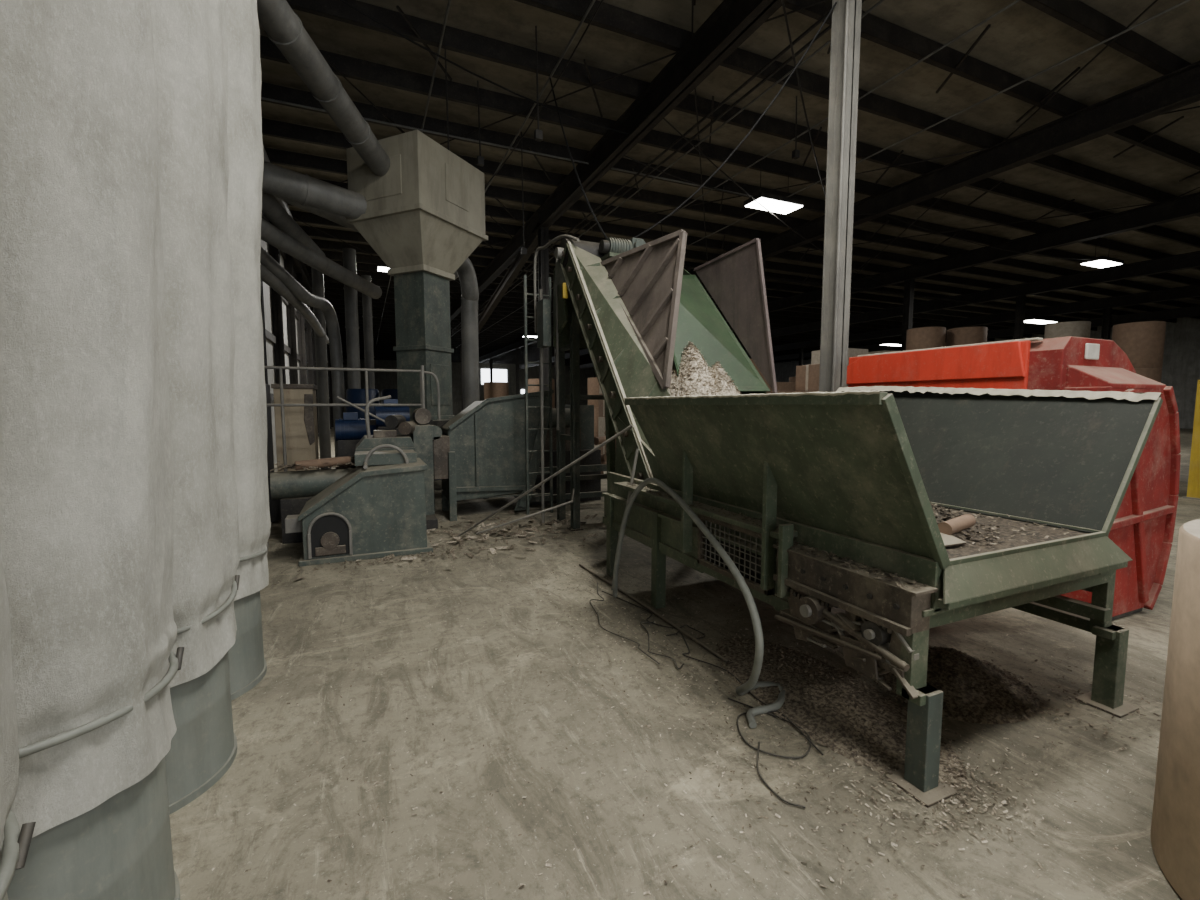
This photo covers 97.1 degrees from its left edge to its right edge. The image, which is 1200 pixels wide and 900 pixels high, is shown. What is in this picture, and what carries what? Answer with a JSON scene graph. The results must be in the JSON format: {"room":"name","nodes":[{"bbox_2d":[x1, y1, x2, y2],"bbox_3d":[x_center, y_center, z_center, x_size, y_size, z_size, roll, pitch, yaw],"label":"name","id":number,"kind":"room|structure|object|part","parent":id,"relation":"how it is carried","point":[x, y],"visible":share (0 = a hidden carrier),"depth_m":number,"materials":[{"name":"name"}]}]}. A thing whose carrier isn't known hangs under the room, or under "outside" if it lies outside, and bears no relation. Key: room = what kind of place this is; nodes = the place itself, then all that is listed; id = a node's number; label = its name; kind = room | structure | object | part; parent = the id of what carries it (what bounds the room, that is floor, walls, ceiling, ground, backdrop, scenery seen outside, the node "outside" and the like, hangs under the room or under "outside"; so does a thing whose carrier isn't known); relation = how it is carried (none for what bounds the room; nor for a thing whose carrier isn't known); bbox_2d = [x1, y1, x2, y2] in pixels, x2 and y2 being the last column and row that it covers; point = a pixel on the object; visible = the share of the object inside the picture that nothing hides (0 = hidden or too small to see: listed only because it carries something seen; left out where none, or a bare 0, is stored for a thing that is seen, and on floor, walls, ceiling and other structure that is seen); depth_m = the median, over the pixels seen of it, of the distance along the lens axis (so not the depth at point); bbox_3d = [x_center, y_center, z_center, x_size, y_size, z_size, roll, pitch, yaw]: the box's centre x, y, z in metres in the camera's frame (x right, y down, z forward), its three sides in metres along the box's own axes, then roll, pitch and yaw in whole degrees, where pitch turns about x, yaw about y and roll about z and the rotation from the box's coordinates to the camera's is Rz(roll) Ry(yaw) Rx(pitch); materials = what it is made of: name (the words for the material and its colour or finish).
{"room":"recycling plant","nodes":[
{"label":"recycling plant","id":0,"kind":"room"},
{"bbox_2d":[260,213,344,463],"bbox_3d":[-14.948,-4.441,28.098,0.470,7.100,76.000,-2,5,-24],"label":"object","id":1,"kind":"structure","parent":0,"point":[288,337],"depth_m":16.20,"materials":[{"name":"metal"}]},
{"bbox_2d":[260,263,328,343],"bbox_3d":[-5.540,-2.725,9.350,0.526,0.829,8.098,-1,5,-16],"label":"ventilation duct","id":2,"kind":"object","parent":1,"relation":"attached to","point":[271,280],"visible":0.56,"depth_m":8.94,"materials":[{"name":"grey metal"}]},
{"bbox_2d":[283,198,457,278],"bbox_3d":[-4.574,-4.419,10.688,0.756,0.699,5.648,2,5,23],"label":"ventilation duct","id":3,"kind":"object","parent":1,"relation":"attached to","point":[338,219],"visible":0.12,"depth_m":9.54,"materials":[{"name":"grey metal"}]},
{"bbox_2d":[263,146,292,217],"bbox_3d":[-4.463,-4.314,6.486,0.379,0.979,6.930,-2,5,-23],"label":"ventilation duct","id":4,"kind":"object","parent":3,"relation":"attached to","point":[280,200],"visible":0.07,"depth_m":8.89,"materials":[{"name":"grey metal"}]},
{"bbox_2d":[344,359,593,414],"bbox_3d":[-7.546,-8.246,72.938,50.100,7.100,0.200,-2,5,-24],"label":"wall","id":5,"kind":"structure","parent":0,"point":[383,380],"depth_m":68.36,"materials":[{"name":"grey metal"}]},
{"bbox_2d":[481,369,506,383],"bbox_3d":[-13.934,-9.638,69.823,3.400,2.000,0.040,-2,5,-24],"label":"window","id":6,"kind":"structure","parent":5,"relation":"in","point":[499,375],"depth_m":69.85,"materials":[{"name":"white glass"}]},
{"bbox_2d":[169,427,1199,899],"bbox_3d":[7.813,-1.661,38.505,50.400,0.200,76.000,-2,5,-24],"label":"floor","id":7,"kind":"structure","parent":0,"point":[211,824],"depth_m":2.25,"materials":[{"name":"concrete"}]},
{"bbox_2d":[0,539,35,899],"bbox_3d":[-1.276,-0.878,0.496,0.972,4.665,0.769,-3,6,-35],"label":"bag","id":8,"kind":"object","parent":7,"relation":"on","point":[14,843],"visible":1,"depth_m":0.87,"materials":[{"name":"fabric"}]},
{"bbox_2d":[0,0,183,899],"bbox_3d":[-1.557,-0.937,1.201,0.948,4.665,0.770,-4,6,-36],"label":"bag","id":9,"kind":"object","parent":7,"relation":"on","point":[87,460],"visible":0.99,"depth_m":1.21,"materials":[{"name":"fabric"}]},
{"bbox_2d":[150,0,239,814],"bbox_3d":[-1.889,-1.000,1.933,0.979,4.665,0.758,-2,5,-24],"label":"bag","id":10,"kind":"object","parent":7,"relation":"on","point":[190,46],"visible":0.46,"depth_m":1.97,"materials":[{"name":"fabric"}]},
{"bbox_2d":[225,0,270,700],"bbox_3d":[-2.200,-1.060,2.645,0.977,4.665,0.759,-2,5,-24],"label":"bag","id":11,"kind":"object","parent":7,"relation":"on","point":[247,662],"visible":0.27,"depth_m":2.71,"materials":[{"name":"fabric"}]},
{"bbox_2d":[265,384,280,521],"bbox_3d":[-4.699,-0.001,7.112,1.080,1.800,1.630,-2,5,-24],"label":"tall cabinet","id":12,"kind":"object","parent":7,"relation":"on","point":[274,505],"visible":0.08,"depth_m":7.53,"materials":[{"name":"metal"}]},
{"bbox_2d":[271,384,318,471],"bbox_3d":[-4.224,-0.018,7.422,0.500,1.780,0.590,-2,5,-24],"label":"tall cabinet","id":13,"kind":"object","parent":7,"relation":"on","point":[301,429],"visible":0.66,"depth_m":7.15,"materials":[{"name":"metal"}]},
{"bbox_2d":[260,247,344,456],"bbox_3d":[-4.881,-1.183,7.983,0.566,4.011,5.976,-1,5,-13],"label":"ventilation duct","id":14,"kind":"object","parent":7,"relation":"on","point":[312,300],"visible":0.52,"depth_m":10.43,"materials":[{"name":"grey metal"}]},
{"bbox_2d":[261,218,381,298],"bbox_3d":[-4.556,-3.062,8.299,0.277,0.559,4.224,0,5,4],"label":"ventilation duct","id":15,"kind":"object","parent":14,"relation":"attached to","point":[270,233],"visible":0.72,"depth_m":8.30,"materials":[{"name":"grey metal"}]},
{"bbox_2d":[269,456,353,543],"bbox_3d":[-3.200,0.536,6.003,0.912,0.917,0.446,-2,5,-24],"label":"pipe","id":16,"kind":"object","parent":7,"relation":"on","point":[294,489],"visible":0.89,"depth_m":5.81,"materials":[{"name":"metal"}]},
{"bbox_2d":[311,267,331,468],"bbox_3d":[-6.471,-2.049,12.315,0.262,5.000,0.262,4,6,40],"label":"ventilation duct","id":17,"kind":"object","parent":7,"relation":"on","point":[318,288],"visible":0.84,"depth_m":12.26,"materials":[{"name":"grey metal"}]},
{"bbox_2d":[342,248,360,388],"bbox_3d":[-5.018,-1.719,10.795,0.262,4.600,0.262,4,6,40],"label":"ventilation duct","id":18,"kind":"object","parent":7,"relation":"on","point":[349,254],"visible":0.54,"depth_m":10.64,"materials":[{"name":"grey metal"}]},
{"bbox_2d":[264,366,440,471],"bbox_3d":[-3.461,-0.045,6.636,2.859,1.968,0.133,-2,5,-24],"label":"handrail","id":19,"kind":"object","parent":7,"relation":"on","point":[282,405],"visible":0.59,"depth_m":6.70,"materials":[{"name":"grey metal"}]},
{"bbox_2d":[285,444,432,566],"bbox_3d":[-2.483,0.488,5.490,1.320,1.098,0.860,-2,5,-24],"label":"machine","id":20,"kind":"object","parent":7,"relation":"on","point":[377,509],"visible":1,"depth_m":5.20,"materials":[{"name":"teal paint"}]},
{"bbox_2d":[361,275,374,388],"bbox_3d":[-4.907,-1.561,11.297,0.204,4.200,0.204,-2,5,-24],"label":"ventilation duct","id":21,"kind":"object","parent":7,"relation":"on","point":[367,316],"visible":0.45,"depth_m":11.16,"materials":[{"name":"grey metal"}]},
{"bbox_2d":[335,399,409,456],"bbox_3d":[-3.103,0.095,7.273,1.068,1.580,0.453,0,5,3],"label":"motor","id":22,"kind":"object","parent":7,"relation":"on","point":[349,430],"visible":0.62,"depth_m":7.12,"materials":[{"name":"blue metal"}]},
{"bbox_2d":[335,365,437,529],"bbox_3d":[-2.658,-0.049,6.487,1.154,2.000,0.780,-2,5,-24],"label":"press","id":23,"kind":"object","parent":7,"relation":"on","point":[420,440],"visible":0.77,"depth_m":6.53,"materials":[{"name":"teal paint"}]},
{"bbox_2d":[346,130,488,508],"bbox_3d":[-2.658,-1.712,7.994,1.340,5.060,1.500,2,5,24],"label":"hopper","id":24,"kind":"object","parent":7,"relation":"on","point":[425,216],"visible":0.82,"depth_m":7.59,"materials":[{"name":"teal paint"}]},
{"bbox_2d":[262,161,366,218],"bbox_3d":[-4.122,-3.400,6.658,2.271,0.509,0.384,-5,7,-45],"label":"ventilation duct","id":25,"kind":"object","parent":24,"relation":"attached to","point":[278,181],"visible":0.44,"depth_m":6.86,"materials":[{"name":"grey metal"}]},
{"bbox_2d":[262,192,325,256],"bbox_3d":[-4.476,-3.678,6.769,0.342,1.639,3.732,0,5,-3],"label":"ventilation duct","id":26,"kind":"object","parent":25,"relation":"attached to","point":[272,209],"visible":0.27,"depth_m":7.38,"materials":[{"name":"grey metal"}]},
{"bbox_2d":[257,0,389,176],"bbox_3d":[-2.823,-3.754,5.094,0.324,0.480,4.120,0,5,-4],"label":"ventilation duct","id":27,"kind":"object","parent":24,"relation":"attached to","point":[281,24],"visible":0.99,"depth_m":5.21,"materials":[{"name":"grey metal"}]},
{"bbox_3d":[-2.658,0.161,8.153,1.320,1.300,1.400,2,5,24],"label":"support frame","id":28,"kind":"part","parent":24,"relation":"part of","materials":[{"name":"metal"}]},
{"bbox_2d":[456,258,479,409],"bbox_3d":[-2.401,-1.359,9.225,0.377,4.149,1.074,1,5,14],"label":"ventilation duct","id":29,"kind":"object","parent":7,"relation":"on","point":[466,273],"visible":0.66,"depth_m":9.43,"materials":[{"name":"grey metal"}]},
{"bbox_2d":[490,358,492,381],"bbox_3d":[-11.042,-6.210,53.972,0.340,6.250,0.340,-2,5,-24],"label":"steel column","id":30,"kind":"structure","parent":7,"relation":"on","point":[491,364],"depth_m":53.70,"materials":[{"name":"black metal"}]},
{"bbox_2d":[515,348,518,394],"bbox_3d":[-6.974,-5.438,44.869,0.340,6.250,0.340,-2,5,-24],"label":"steel column","id":31,"kind":"structure","parent":7,"relation":"on","point":[516,349],"depth_m":44.66,"materials":[{"name":"black metal"}]},
{"bbox_2d":[432,390,606,520],"bbox_3d":[-1.144,-0.027,7.921,2.869,1.714,1.445,-2,5,-24],"label":"machine housing","id":32,"kind":"object","parent":7,"relation":"on","point":[479,453],"visible":0.77,"depth_m":7.18,"materials":[{"name":"teal paint"}]},
{"bbox_2d":[476,488,574,534],"bbox_3d":[-0.867,0.730,6.089,1.136,0.509,0.608,0,5,-1],"label":"pipe","id":33,"kind":"object","parent":7,"relation":"on","point":[571,501],"visible":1,"depth_m":5.96,"materials":[{"name":"grey metal"}]},
{"bbox_2d":[538,226,548,390],"bbox_3d":[-1.533,-2.866,14.562,0.340,6.250,0.340,-2,5,-24],"label":"steel column","id":34,"kind":"structure","parent":7,"relation":"on","point":[543,233],"depth_m":14.33,"materials":[{"name":"grey metal"}]},
{"bbox_2d":[457,424,632,536],"bbox_3d":[-0.671,0.389,5.198,2.428,1.338,0.026,4,6,39],"label":"pipe","id":35,"kind":"object","parent":7,"relation":"on","point":[631,425],"visible":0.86,"depth_m":5.00,"materials":[{"name":"grey metal"}]},
{"bbox_2d":[555,347,555,407],"bbox_3d":[-2.907,-4.666,35.766,0.340,6.250,0.340,-2,5,-24],"label":"steel column","id":36,"kind":"structure","parent":7,"relation":"on","point":[555,347],"depth_m":35.82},
{"bbox_2d":[594,407,598,436],"bbox_3d":[0.087,-1.057,21.921,1.200,1.400,1.200,-2,5,-24],"label":"paper roll","id":37,"kind":"object","parent":7,"relation":"on","point":[596,409],"visible":0.04,"depth_m":21.37,"materials":[{"name":"brown paper"}]},
{"bbox_2d":[588,377,598,406],"bbox_3d":[0.087,-2.356,21.811,1.200,1.200,1.200,-2,5,-24],"label":"paper roll","id":38,"kind":"object","parent":37,"relation":"on","point":[593,384],"visible":0.2,"depth_m":21.32,"materials":[{"name":"brown paper"}]},
{"bbox_2d":[594,430,615,473],"bbox_3d":[0.004,0.028,9.583,1.207,0.897,0.608,-2,5,-24],"label":"bundle","id":39,"kind":"object","parent":7,"relation":"on","point":[597,440],"visible":0.13,"depth_m":9.40,"materials":[{"name":"cardboard"}]},
{"bbox_2d":[598,385,615,453],"bbox_3d":[0.398,-0.751,12.857,0.675,2.323,0.667,-2,5,-24],"label":"cardboard boxes","id":40,"kind":"object","parent":7,"relation":"on","point":[601,419],"visible":0.15,"depth_m":12.84,"materials":[{"name":"cardboard"}]},
{"bbox_2d":[611,449,638,589],"bbox_3d":[0.201,0.557,4.257,0.246,1.135,0.026,-2,5,-24],"label":"pipe","id":41,"kind":"object","parent":7,"relation":"on","point":[637,450],"visible":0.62,"depth_m":4.25,"materials":[{"name":"grey metal"}]},
{"bbox_2d":[523,229,776,530],"bbox_3d":[0.422,-0.685,5.526,1.564,3.430,3.220,-2,5,-24],"label":"conveyor","id":42,"kind":"object","parent":7,"relation":"on","point":[634,305],"visible":0.66,"depth_m":5.03,"materials":[{"name":"green metal"}]},
{"bbox_2d":[668,341,741,395],"bbox_3d":[0.843,-0.557,4.740,1.024,0.829,1.378,-5,7,-44],"label":"pile","id":43,"kind":"object","parent":42,"relation":"in","point":[695,377],"visible":0.3,"depth_m":4.54,"materials":[{"name":"beige paper"}]},
{"bbox_2d":[207,507,1164,899],"bbox_3d":[-0.865,1.105,4.483,7.051,0.062,7.304,-2,5,-24],"label":"chips","id":44,"kind":"object","parent":7,"relation":"on","point":[522,533],"visible":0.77,"depth_m":2.47,"materials":[{"name":"brown wood"}]},
{"bbox_2d":[613,477,763,694],"bbox_3d":[0.469,0.717,3.269,0.155,0.989,1.815,-2,5,-20],"label":"conduit","id":45,"kind":"object","parent":7,"relation":"on","point":[759,642],"visible":1,"depth_m":2.77,"materials":[{"name":"grey plastic"}]},
{"bbox_2d":[579,563,823,807],"bbox_3d":[0.348,1.195,3.486,0.591,0.024,3.123,-2,5,-24],"label":"floor cables","id":46,"kind":"object","parent":7,"relation":"on","point":[649,609],"visible":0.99,"depth_m":3.18,"materials":[{"name":"rubber"}]},
{"bbox_2d":[750,359,770,393],"bbox_3d":[3.404,-0.770,12.002,0.680,2.505,0.672,-2,5,-24],"label":"cardboard boxes","id":47,"kind":"object","parent":7,"relation":"on","point":[752,361],"visible":0.06,"depth_m":11.66,"materials":[{"name":"cardboard"}]},
{"bbox_2d":[739,681,784,727],"bbox_3d":[0.789,1.257,2.668,0.428,0.036,0.229,-5,7,-43],"label":"hose","id":48,"kind":"object","parent":7,"relation":"on","point":[778,703],"visible":0.83,"depth_m":2.59,"materials":[{"name":"grey rubber"}]},
{"bbox_2d":[762,258,765,277],"bbox_3d":[5.228,-3.121,17.561,0.340,6.250,0.340,-2,5,-24],"label":"steel column","id":49,"kind":"structure","parent":7,"relation":"on","point":[763,259],"depth_m":17.22,"materials":[{"name":"black metal"}]},
{"bbox_2d":[771,382,795,391],"bbox_3d":[6.607,-1.317,19.539,1.150,2.321,1.142,-2,5,-24],"label":"cardboard boxes","id":50,"kind":"object","parent":7,"relation":"on","point":[781,386],"visible":0.07,"depth_m":18.89,"materials":[{"name":"cardboard"}]},
{"bbox_2d":[771,391,807,392],"bbox_3d":[4.211,-0.425,12.062,0.708,1.807,0.700,-2,5,-24],"label":"cardboard boxes","id":51,"kind":"object","parent":7,"relation":"on","point":[777,391],"visible":0.12,"depth_m":11.68,"materials":[{"name":"cardboard"}]},
{"bbox_2d":[799,348,803,365],"bbox_3d":[16.825,-5.409,44.520,0.340,6.250,0.340,-2,5,-24],"label":"steel column","id":52,"kind":"structure","parent":7,"relation":"on","point":[801,350],"depth_m":44.26,"materials":[{"name":"black metal"}]},
{"bbox_2d":[795,364,819,391],"bbox_3d":[4.977,-0.731,12.159,0.694,2.401,0.686,-2,5,-24],"label":"cardboard boxes","id":53,"kind":"object","parent":7,"relation":"on","point":[807,376],"visible":0.1,"depth_m":11.91,"materials":[{"name":"cardboard"}]},
{"bbox_2d":[811,348,867,386],"bbox_3d":[7.563,-1.546,16.871,1.169,3.229,1.161,-2,5,-24],"label":"cardboard boxes","id":54,"kind":"object","parent":7,"relation":"on","point":[815,357],"visible":0.04,"depth_m":16.39,"materials":[{"name":"cardboard"}]},
{"bbox_2d":[819,0,861,391],"bbox_3d":[2.459,-2.096,5.480,0.340,6.250,0.340,-2,5,-24],"label":"steel column","id":55,"kind":"structure","parent":7,"relation":"on","point":[838,13],"depth_m":5.42,"materials":[{"name":"grey metal"}]},
{"bbox_2d":[716,634,974,788],"bbox_3d":[1.131,1.242,2.752,0.693,0.079,1.498,-2,5,-21],"label":"pile","id":56,"kind":"object","parent":7,"relation":"on","point":[837,710],"visible":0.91,"depth_m":2.59,"materials":[{"name":"brown wood"}]},
{"bbox_2d":[868,350,896,353],"bbox_3d":[10.080,-1.815,19.071,0.999,3.391,0.991,-2,5,-24],"label":"cardboard boxes","id":57,"kind":"object","parent":7,"relation":"on","point":[883,351],"visible":0.07,"depth_m":18.56,"materials":[{"name":"cardboard"}]},
{"bbox_2d":[602,386,1162,807],"bbox_3d":[1.298,0.370,3.632,2.030,1.649,3.100,-2,5,-24],"label":"hopper","id":58,"kind":"object","parent":7,"relation":"on","point":[909,511],"visible":0.97,"depth_m":2.60,"materials":[{"name":"green paint"}]},
{"bbox_2d":[901,279,914,350],"bbox_3d":[11.805,-3.369,20.479,0.340,6.250,0.340,-2,5,-24],"label":"steel column","id":59,"kind":"structure","parent":7,"relation":"on","point":[908,301],"depth_m":20.31,"materials":[{"name":"grey metal"}]},
{"bbox_2d":[873,646,1044,723],"bbox_3d":[1.891,1.180,2.867,0.847,0.184,0.784,-2,5,-24],"label":"pile","id":60,"kind":"object","parent":7,"relation":"on","point":[975,690],"visible":0.66,"depth_m":2.69,"materials":[{"name":"brown wood"}]},
{"bbox_2d":[846,336,1180,619],"bbox_3d":[3.317,0.130,4.536,1.107,1.975,2.020,-2,5,-24],"label":"compactor","id":61,"kind":"object","parent":7,"relation":"on","point":[1143,526],"visible":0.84,"depth_m":3.78,"materials":[{"name":"paint"}]},
{"bbox_2d":[1014,295,1025,339],"bbox_3d":[18.383,-3.616,23.397,0.340,6.250,0.340,-2,5,-24],"label":"steel column","id":62,"kind":"structure","parent":7,"relation":"on","point":[1020,300],"depth_m":23.20,"materials":[{"name":"black metal"}]},
{"bbox_2d":[1101,307,1111,339],"bbox_3d":[24.960,-3.864,26.315,0.340,6.250,0.340,-2,5,-24],"label":"steel column","id":63,"kind":"structure","parent":7,"relation":"on","point":[1107,312],"depth_m":26.11,"materials":[{"name":"black metal"}]},
{"bbox_2d":[1151,519,1199,899],"bbox_3d":[2.327,0.838,1.364,1.200,1.100,1.200,-2,5,-24],"label":"paper roll","id":64,"kind":"object","parent":7,"relation":"on","point":[1175,826],"visible":1,"depth_m":1.63,"materials":[{"name":"brown paper"}]},
{"bbox_2d":[1182,380,1199,499],"bbox_3d":[9.666,-2.330,8.241,0.340,6.250,0.340,-2,5,-24],"label":"steel column","id":65,"kind":"structure","parent":7,"relation":"on","point":[1193,490],"depth_m":8.47,"materials":[{"name":"yellow paint"}]},
{"bbox_3d":[-2.553,-1.143,22.931,1.200,1.400,1.200,-2,5,-24],"label":"paper roll","id":66,"kind":"object","parent":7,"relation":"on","visible":0},
{"bbox_2d":[528,379,554,406],"bbox_3d":[-2.553,-2.441,22.820,1.200,1.200,1.200,-2,5,-24],"label":"paper roll","id":67,"kind":"object","parent":66,"relation":"on","point":[530,381],"visible":0.23,"depth_m":22.35,"materials":[{"name":"brown paper"}]},
{"bbox_3d":[9.717,-0.534,16.051,1.000,1.350,1.000,-2,5,-24],"label":"paper roll","id":68,"kind":"object","parent":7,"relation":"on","visible":0},
{"bbox_3d":[9.717,-1.857,15.939,1.000,1.300,1.000,-2,5,-24],"label":"paper roll","id":69,"kind":"object","parent":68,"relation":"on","visible":0},
{"bbox_2d":[906,327,945,350],"bbox_3d":[9.716,-3.056,15.837,1.000,1.100,1.000,-2,5,-24],"label":"paper roll","id":70,"kind":"object","parent":69,"relation":"on","point":[922,337],"visible":0.5,"depth_m":15.41,"materials":[{"name":"brown paper"}]},
{"bbox_3d":[10.925,-0.533,16.042,1.000,1.350,1.000,-2,5,-24],"label":"paper roll","id":71,"kind":"object","parent":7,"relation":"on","visible":0},
{"bbox_3d":[10.925,-1.856,15.929,1.000,1.300,1.000,-2,5,-24],"label":"paper roll","id":72,"kind":"object","parent":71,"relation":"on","visible":0},
{"bbox_2d":[946,327,987,346],"bbox_3d":[10.925,-3.055,15.828,1.000,1.100,1.000,-2,5,-24],"label":"paper roll","id":73,"kind":"object","parent":72,"relation":"on","point":[963,335],"visible":0.45,"depth_m":15.41,"materials":[{"name":"brown paper"}]},
{"bbox_3d":[12.155,-0.337,14.026,0.900,1.300,0.900,-2,5,-24],"label":"paper roll","id":74,"kind":"object","parent":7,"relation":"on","visible":0},
{"bbox_3d":[12.155,-1.586,13.920,0.900,1.200,0.900,-2,5,-24],"label":"paper roll","id":75,"kind":"object","parent":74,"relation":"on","visible":0},
{"bbox_2d":[1044,321,1090,338],"bbox_3d":[12.155,-2.735,13.823,0.900,1.100,0.900,-2,5,-24],"label":"paper roll","id":76,"kind":"object","parent":75,"relation":"on","point":[1073,328],"visible":0.44,"depth_m":13.44,"materials":[{"name":"beige paper"}]},
{"bbox_3d":[12.044,-0.121,12.073,0.840,1.200,0.840,-2,5,-24],"label":"paper roll","id":77,"kind":"object","parent":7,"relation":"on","visible":0},
{"bbox_2d":[1134,368,1161,382],"bbox_3d":[12.044,-1.270,11.975,0.840,1.100,0.840,-2,5,-24],"label":"paper roll","id":78,"kind":"object","parent":77,"relation":"on","point":[1155,374],"visible":0.21,"depth_m":11.54,"materials":[{"name":"brown paper"}]},
{"bbox_2d":[1112,321,1165,367],"bbox_3d":[12.044,-2.319,11.886,0.840,1.000,0.840,-2,5,-24],"label":"paper roll","id":79,"kind":"object","parent":78,"relation":"on","point":[1142,342],"visible":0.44,"depth_m":11.54,"materials":[{"name":"brown paper"}]},
{"bbox_3d":[8.109,-0.989,21.117,1.200,1.400,1.200,-2,5,-24],"label":"paper roll","id":80,"kind":"object","parent":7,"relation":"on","visible":0},
{"bbox_2d":[789,377,795,381],"bbox_3d":[8.109,-2.287,21.006,1.200,1.200,1.200,-2,5,-24],"label":"paper roll","id":81,"kind":"object","parent":80,"relation":"on","point":[791,379],"visible":0.12,"depth_m":20.77,"materials":[{"name":"brown paper"}]},
{"bbox_3d":[-5.094,-1.417,26.166,1.200,1.400,1.200,-2,5,-24],"label":"paper roll","id":82,"kind":"object","parent":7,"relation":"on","visible":0},
{"bbox_2d":[484,382,508,399],"bbox_3d":[-5.094,-2.716,26.056,1.200,1.200,1.200,-2,5,-24],"label":"paper roll","id":83,"kind":"object","parent":82,"relation":"on","point":[491,389],"visible":0.59,"depth_m":25.52,"materials":[{"name":"brown paper"}]},
{"bbox_3d":[-4.555,0.181,10.284,0.610,0.900,0.610,-2,5,-24],"label":"drum","id":84,"kind":"object","parent":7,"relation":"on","visible":0},
{"bbox_2d":[346,389,378,434],"bbox_3d":[-4.556,-0.721,10.207,0.610,0.900,0.610,-2,5,-24],"label":"drum","id":85,"kind":"object","parent":84,"relation":"on","point":[354,396],"visible":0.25,"depth_m":9.93,"materials":[{"name":"blue metal"}]},
{"bbox_3d":[-3.989,0.160,10.535,0.610,0.900,0.610,-2,5,-24],"label":"drum","id":86,"kind":"object","parent":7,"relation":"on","visible":0},
{"bbox_2d":[381,389,397,403],"bbox_3d":[-3.989,-0.742,10.459,0.610,0.900,0.610,-2,5,-24],"label":"drum","id":87,"kind":"object","parent":86,"relation":"on","point":[385,392],"visible":0.1,"depth_m":10.16,"materials":[{"name":"blue metal"}]},
{"bbox_2d":[340,0,1090,391],"bbox_3d":[-0.462,-3.478,18.517,34.541,6.800,29.995,2,5,21],"label":"steel beams","id":88,"kind":"structure","parent":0,"point":[538,134],"depth_m":7.68,"materials":[{"name":"grey metal"}]},
{"bbox_2d":[259,0,1199,327],"bbox_3d":[7.813,-8.886,37.892,50.400,0.100,76.000,-2,5,-24],"label":"ceiling","id":89,"kind":"structure","parent":0,"point":[1023,41],"depth_m":9.85,"materials":[{"name":"black metal"}]},
{"bbox_2d":[260,0,1199,410],"bbox_3d":[7.950,-5.284,38.258,50.100,7.060,76.000,-2,5,-24],"label":"roof","id":90,"kind":"structure","parent":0,"point":[717,41],"depth_m":12.45,"materials":[{"name":"black metal"}]},
{"bbox_2d":[377,263,388,271],"bbox_3d":[-6.835,-6.455,17.820,1.250,0.850,0.600,-2,5,-24],"label":"ceiling lamp","id":91,"kind":"object","parent":90,"relation":"hanging from","point":[380,267],"visible":0.26,"depth_m":17.46,"materials":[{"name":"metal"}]},
{"bbox_2d":[522,334,536,337],"bbox_3d":[-4.491,-7.922,35.112,1.250,0.850,0.600,-2,5,-24],"label":"ceiling lamp","id":92,"kind":"object","parent":90,"relation":"hanging from","point":[528,335],"visible":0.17,"depth_m":34.92,"materials":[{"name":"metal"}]},
{"bbox_2d":[880,336,900,345],"bbox_3d":[22.230,-8.335,39.986,2.200,0.850,0.800,-2,5,-24],"label":"ceiling lamp","id":93,"kind":"object","parent":90,"relation":"hanging from","point":[888,343],"visible":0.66,"depth_m":39.61,"materials":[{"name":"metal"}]},
{"bbox_2d":[1024,306,1057,323],"bbox_3d":[23.831,-7.387,28.807,2.200,0.850,0.800,-2,5,-24],"label":"ceiling lamp","id":94,"kind":"object","parent":90,"relation":"hanging from","point":[1035,320],"visible":0.89,"depth_m":28.66,"materials":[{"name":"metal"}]},
{"bbox_2d":[261,0,1199,347],"bbox_3d":[-1.497,-7.276,23.976,21.220,0.185,54.008,-2,5,-24],"label":"ceiling bracing","id":95,"kind":"object","parent":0,"point":[1127,28],"depth_m":9.84,"materials":[{"name":"black metal"}]},
{"bbox_2d":[743,171,804,213],"bbox_3d":[3.962,-5.963,12.030,1.250,0.850,0.600,-2,5,-24],"label":"ceiling lamp","id":96,"kind":"object","parent":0,"point":[774,203],"depth_m":11.94,"materials":[{"name":"white plastic"}]},
{"bbox_2d":[774,317,1199,428],"bbox_3d":[30.926,-6.168,48.449,0.200,7.100,76.000,-2,5,-24],"label":"wall","id":97,"kind":"structure","parent":0,"point":[1181,356],"depth_m":34.02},
{"bbox_2d":[1079,238,1123,267],"bbox_3d":[16.092,-6.383,16.975,1.250,0.850,0.600,-2,5,-24],"label":"ceiling lamp","id":98,"kind":"object","parent":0,"point":[1102,261],"depth_m":16.87,"materials":[{"name":"white plastic"}]}
]}

